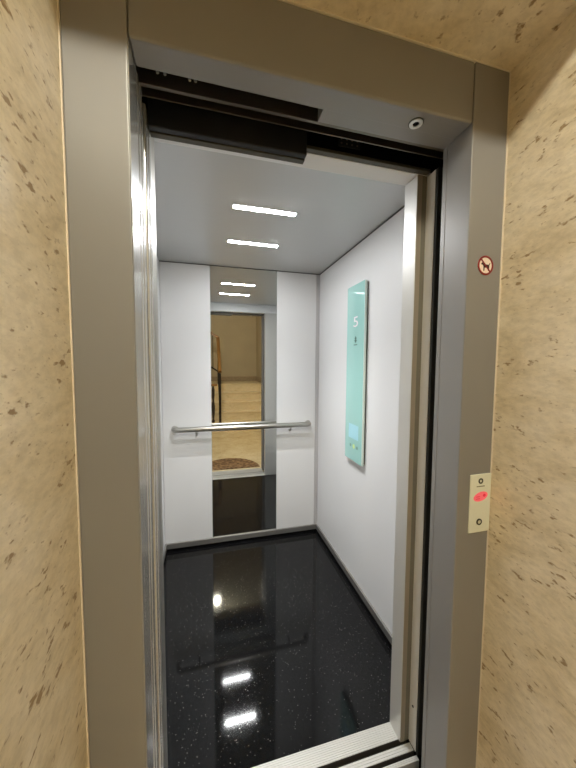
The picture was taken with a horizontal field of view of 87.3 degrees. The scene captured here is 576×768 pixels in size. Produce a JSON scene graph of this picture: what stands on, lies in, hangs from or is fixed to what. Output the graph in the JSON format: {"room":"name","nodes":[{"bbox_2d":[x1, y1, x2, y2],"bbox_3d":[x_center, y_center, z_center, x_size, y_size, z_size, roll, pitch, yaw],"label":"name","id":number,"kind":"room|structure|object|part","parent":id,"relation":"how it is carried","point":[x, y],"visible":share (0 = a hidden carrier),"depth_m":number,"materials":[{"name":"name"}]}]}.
{"room":"elevator lobby","nodes":[
{"label":"elevator lobby","id":0,"kind":"room"},
{"bbox_2d":[157,257,164,550],"bbox_3d":[-0.741,0.252,1.492,0.030,2.138,1.441,-1,4,-15],"label":"wall","id":1,"kind":"structure","parent":0,"point":[158,269],"depth_m":2.12,"materials":[{"name":"white laminate"}]},
{"bbox_2d":[150,135,167,767],"bbox_3d":[-0.462,0.279,0.853,0.186,2.108,0.066,-1,4,-15],"label":"door frame","id":2,"kind":"structure","parent":1,"relation":"attached to","point":[152,157],"depth_m":0.87,"materials":[{"name":"grey metal"}]},
{"bbox_2d":[163,545,166,563],"bbox_3d":[-0.731,1.246,1.577,0.013,0.038,1.344,-1,4,-15],"label":"baseboard","id":3,"kind":"structure","parent":1,"relation":"attached to","point":[165,547],"depth_m":2.15,"materials":[{"name":"grey metal"}]},
{"bbox_2d":[191,329,302,540],"bbox_3d":[-0.334,0.184,2.346,1.250,2.168,0.028,-1,4,-15],"label":"wall","id":4,"kind":"structure","parent":0,"point":[210,329],"depth_m":2.28,"materials":[{"name":"grey metal"}]},
{"bbox_2d":[159,261,212,543],"bbox_3d":[-0.739,0.163,2.218,0.339,2.042,0.013,-1,4,-15],"label":"wall panel","id":5,"kind":"object","parent":4,"relation":"attached to","point":[184,288],"visible":1,"depth_m":2.21,"materials":[{"name":"white laminate"}]},
{"bbox_2d":[161,261,319,274],"bbox_3d":[-0.323,-0.864,2.258,1.190,0.006,0.012,-1,4,-15],"label":"trim","id":6,"kind":"structure","parent":4,"relation":"attached to","point":[161,261],"depth_m":2.24,"materials":[{"name":"grey metal"}]},
{"bbox_2d":[165,524,316,551],"bbox_3d":[-0.331,1.208,2.381,1.190,0.060,0.013,-1,4,-15],"label":"baseboard","id":7,"kind":"structure","parent":4,"relation":"attached to","point":[311,526],"depth_m":2.36,"materials":[{"name":"grey metal"}]},
{"bbox_2d":[171,420,310,435],"bbox_3d":[-0.323,0.341,2.295,1.065,0.080,0.071,-1,4,-15],"label":"handrail","id":8,"kind":"object","parent":4,"relation":"attached to","point":[307,423],"visible":1,"depth_m":2.25,"materials":[{"name":"silver metal"}]},
{"bbox_2d":[210,266,276,536],"bbox_3d":[-0.332,0.158,2.321,0.499,2.042,0.007,-1,4,-15],"label":"wall mirror","id":9,"kind":"object","parent":4,"relation":"attached to","point":[243,302],"visible":1,"depth_m":2.32,"materials":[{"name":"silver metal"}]},
{"bbox_2d":[276,271,315,528],"bbox_3d":[0.065,0.153,2.427,0.319,2.042,0.013,-1,4,-15],"label":"wall panel","id":10,"kind":"object","parent":4,"relation":"attached to","point":[296,292],"visible":1,"depth_m":2.42,"materials":[{"name":"white laminate"}]},
{"bbox_2d":[314,275,319,523],"bbox_3d":[0.234,0.153,2.470,0.028,2.043,0.015,-1,4,-15],"label":"trim","id":11,"kind":"structure","parent":4,"relation":"attached to","point":[317,276],"depth_m":2.46,"materials":[{"name":"grey metal"}]},
{"bbox_2d":[163,531,391,767],"bbox_3d":[-0.165,1.300,1.745,1.230,0.040,1.376,-1,4,-15],"label":"floor","id":12,"kind":"structure","parent":0,"point":[272,653],"depth_m":1.45,"materials":[{"name":"black stone"}]},
{"bbox_2d":[154,141,404,273],"bbox_3d":[-0.145,-0.841,1.576,1.250,0.040,1.441,-1,4,-15],"label":"ceiling","id":13,"kind":"structure","parent":0,"point":[196,190],"depth_m":1.41,"materials":[{"name":"grey metal"}]},
{"bbox_2d":[227,239,277,247],"bbox_3d":[-0.207,-0.834,1.795,0.301,0.003,0.037,-1,4,-15],"label":"recessed light","id":14,"kind":"object","parent":13,"relation":"in","point":[228,240],"visible":1,"depth_m":1.79,"materials":[{"name":"white plastic"}]},
{"bbox_2d":[232,204,296,216],"bbox_3d":[-0.106,-0.808,1.408,0.301,0.003,0.037,-1,4,-15],"label":"recessed light","id":15,"kind":"object","parent":13,"relation":"in","point":[235,206],"visible":1,"depth_m":1.41,"materials":[{"name":"white plastic"}]},
{"bbox_2d":[0,0,575,767],"bbox_3d":[-0.499,-0.067,0.443,3.515,3.050,0.370,-1,4,-15],"label":"wall","id":16,"kind":"structure","parent":0,"point":[527,718],"depth_m":0.67,"materials":[{"name":"beige stone"}]},
{"bbox_2d":[57,0,89,767],"bbox_3d":[-0.421,0.267,0.614,0.002,2.164,0.021,-1,4,-15],"label":"trim","id":17,"kind":"structure","parent":16,"relation":"attached to","point":[58,6],"depth_m":0.58,"materials":[{"name":"beige metal"}]},
{"bbox_2d":[142,102,163,767],"bbox_3d":[-0.610,0.326,0.752,0.528,2.014,0.052,-1,4,-15],"label":"door","id":18,"kind":"structure","parent":16,"relation":"in","point":[144,109],"depth_m":0.79,"materials":[{"name":"silver metal"}]},
{"bbox_3d":[-0.594,0.325,0.770,0.488,2.014,0.025,-1,4,-15],"label":"sliding door panel","id":19,"kind":"part","parent":18,"relation":"part of","materials":[{"name":"silver metal"}]},
{"bbox_2d":[59,0,509,767],"bbox_3d":[0.068,0.259,0.784,1.031,2.162,0.100,-1,4,-15],"label":"door frame","id":20,"kind":"structure","parent":16,"relation":"attached to","point":[358,78],"depth_m":0.65,"materials":[{"name":"grey metal"}]},
{"bbox_3d":[-0.374,0.265,0.655,0.111,2.162,0.074,-1,4,-15],"label":"post","id":21,"kind":"part","parent":20,"relation":"part of","materials":[{"name":"grey metal"}]},
{"bbox_3d":[0.513,0.254,0.899,0.111,2.162,0.100,-1,4,-15],"label":"post","id":22,"kind":"part","parent":20,"relation":"part of","materials":[{"name":"grey metal"}]},
{"bbox_2d":[136,65,443,158],"bbox_3d":[-0.265,-0.820,0.709,1.720,0.278,0.050,-1,4,-15],"label":"door track","id":23,"kind":"object","parent":16,"relation":"attached to","point":[155,84],"visible":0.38,"depth_m":0.76,"materials":[{"name":"grey metal"}]},
{"bbox_2d":[136,72,157,767],"bbox_3d":[-0.590,0.331,0.670,0.527,2.014,0.050,-1,4,-15],"label":"door","id":24,"kind":"structure","parent":23,"relation":"hanging from","point":[140,88],"depth_m":0.72,"materials":[{"name":"silver metal"}]},
{"bbox_3d":[-0.586,0.332,0.657,0.526,2.014,0.023,-1,4,-15],"label":"sliding door panel","id":25,"kind":"part","parent":24,"relation":"part of","materials":[{"name":"silver metal"}]},
{"bbox_2d":[252,722,418,767],"bbox_3d":[0.011,1.342,1.015,0.900,0.030,0.128,-1,4,-15],"label":"sill","id":26,"kind":"structure","parent":16,"relation":"attached to","point":[379,746],"depth_m":1.08,"materials":[{"name":"silver metal"}]},
{"bbox_2d":[279,0,510,72],"bbox_3d":[0.084,-0.818,0.675,1.035,0.002,0.021,-1,4,-15],"label":"trim","id":27,"kind":"structure","parent":16,"relation":"attached to","point":[285,1],"depth_m":0.70,"materials":[{"name":"beige"}]},
{"bbox_2d":[408,117,423,128],"bbox_3d":[0.330,-0.671,0.778,0.038,0.003,0.038,-1,4,-15],"label":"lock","id":28,"kind":"object","parent":16,"relation":"attached to","point":[417,122],"visible":1,"depth_m":0.78,"materials":[{"name":"silver metal"}]},
{"bbox_2d":[468,473,490,532],"bbox_3d":[0.545,0.339,0.858,0.072,0.169,0.006,-1,4,-15],"label":"plate","id":29,"kind":"object","parent":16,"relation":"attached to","point":[480,484],"visible":1,"depth_m":0.86,"materials":[{"name":"white metal"}]},
{"bbox_2d":[478,256,492,274],"bbox_3d":[0.532,-0.320,0.814,0.051,0.051,0.001,-1,4,-15],"label":"prohibition sign","id":30,"kind":"object","parent":16,"relation":"attached to","point":[485,263],"visible":1,"depth_m":0.81,"materials":[{"name":"beige plastic"}]},
{"bbox_2d":[476,72,510,767],"bbox_3d":[0.579,0.255,0.875,0.002,2.164,0.021,-1,4,-15],"label":"trim","id":31,"kind":"structure","parent":16,"relation":"attached to","point":[510,72],"depth_m":0.85,"materials":[{"name":"beige metal"}]},
{"bbox_2d":[317,207,404,633],"bbox_3d":[0.440,0.238,1.800,0.030,2.138,1.441,-1,4,-15],"label":"wall","id":32,"kind":"structure","parent":0,"point":[356,504],"depth_m":1.69,"materials":[{"name":"white laminate"}]},
{"bbox_2d":[154,138,430,185],"bbox_3d":[0.119,-0.731,0.939,1.003,0.096,0.066,-1,4,-15],"label":"header","id":33,"kind":"object","parent":32,"relation":"attached to","point":[312,161],"visible":0.14,"depth_m":0.95,"materials":[{"name":"grey metal"}]},
{"bbox_2d":[316,524,391,646],"bbox_3d":[0.409,1.244,1.879,0.013,0.060,1.352,-1,4,-15],"label":"baseboard","id":34,"kind":"structure","parent":32,"relation":"attached to","point":[364,598],"depth_m":1.81,"materials":[{"name":"grey metal"}]},
{"bbox_2d":[345,279,368,465],"bbox_3d":[0.407,-0.059,1.803,0.025,1.050,0.218,-1,4,-15],"label":"control panel","id":35,"kind":"object","parent":32,"relation":"attached to","point":[357,314],"visible":1,"depth_m":1.77,"materials":[{"name":"teal glass"}]},
{"bbox_3d":[0.413,-0.059,1.805,0.010,1.034,0.202,-1,4,-15],"label":"plate","id":36,"kind":"part","parent":35,"relation":"part of","materials":[{"name":"grey metal"}]},
{"bbox_2d":[320,205,404,274],"bbox_3d":[0.424,-0.827,1.749,0.005,0.007,1.356,-1,4,-15],"label":"trim","id":37,"kind":"structure","parent":32,"relation":"attached to","point":[404,205],"depth_m":1.68,"materials":[{"name":"grey metal"}]},
{"bbox_2d":[390,167,442,755],"bbox_3d":[0.511,0.318,1.084,0.195,2.011,0.117,-1,4,-15],"label":"door frame","id":38,"kind":"structure","parent":32,"relation":"attached to","point":[423,194],"depth_m":1.05,"materials":[{"name":"grey metal"}]},
{"bbox_2d":[406,739,421,767],"bbox_3d":[-0.446,1.512,1.606,2.170,0.050,1.789,-1,4,-15],"label":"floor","id":39,"kind":"structure","parent":0,"point":[407,741],"depth_m":1.23,"materials":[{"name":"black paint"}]}
]}

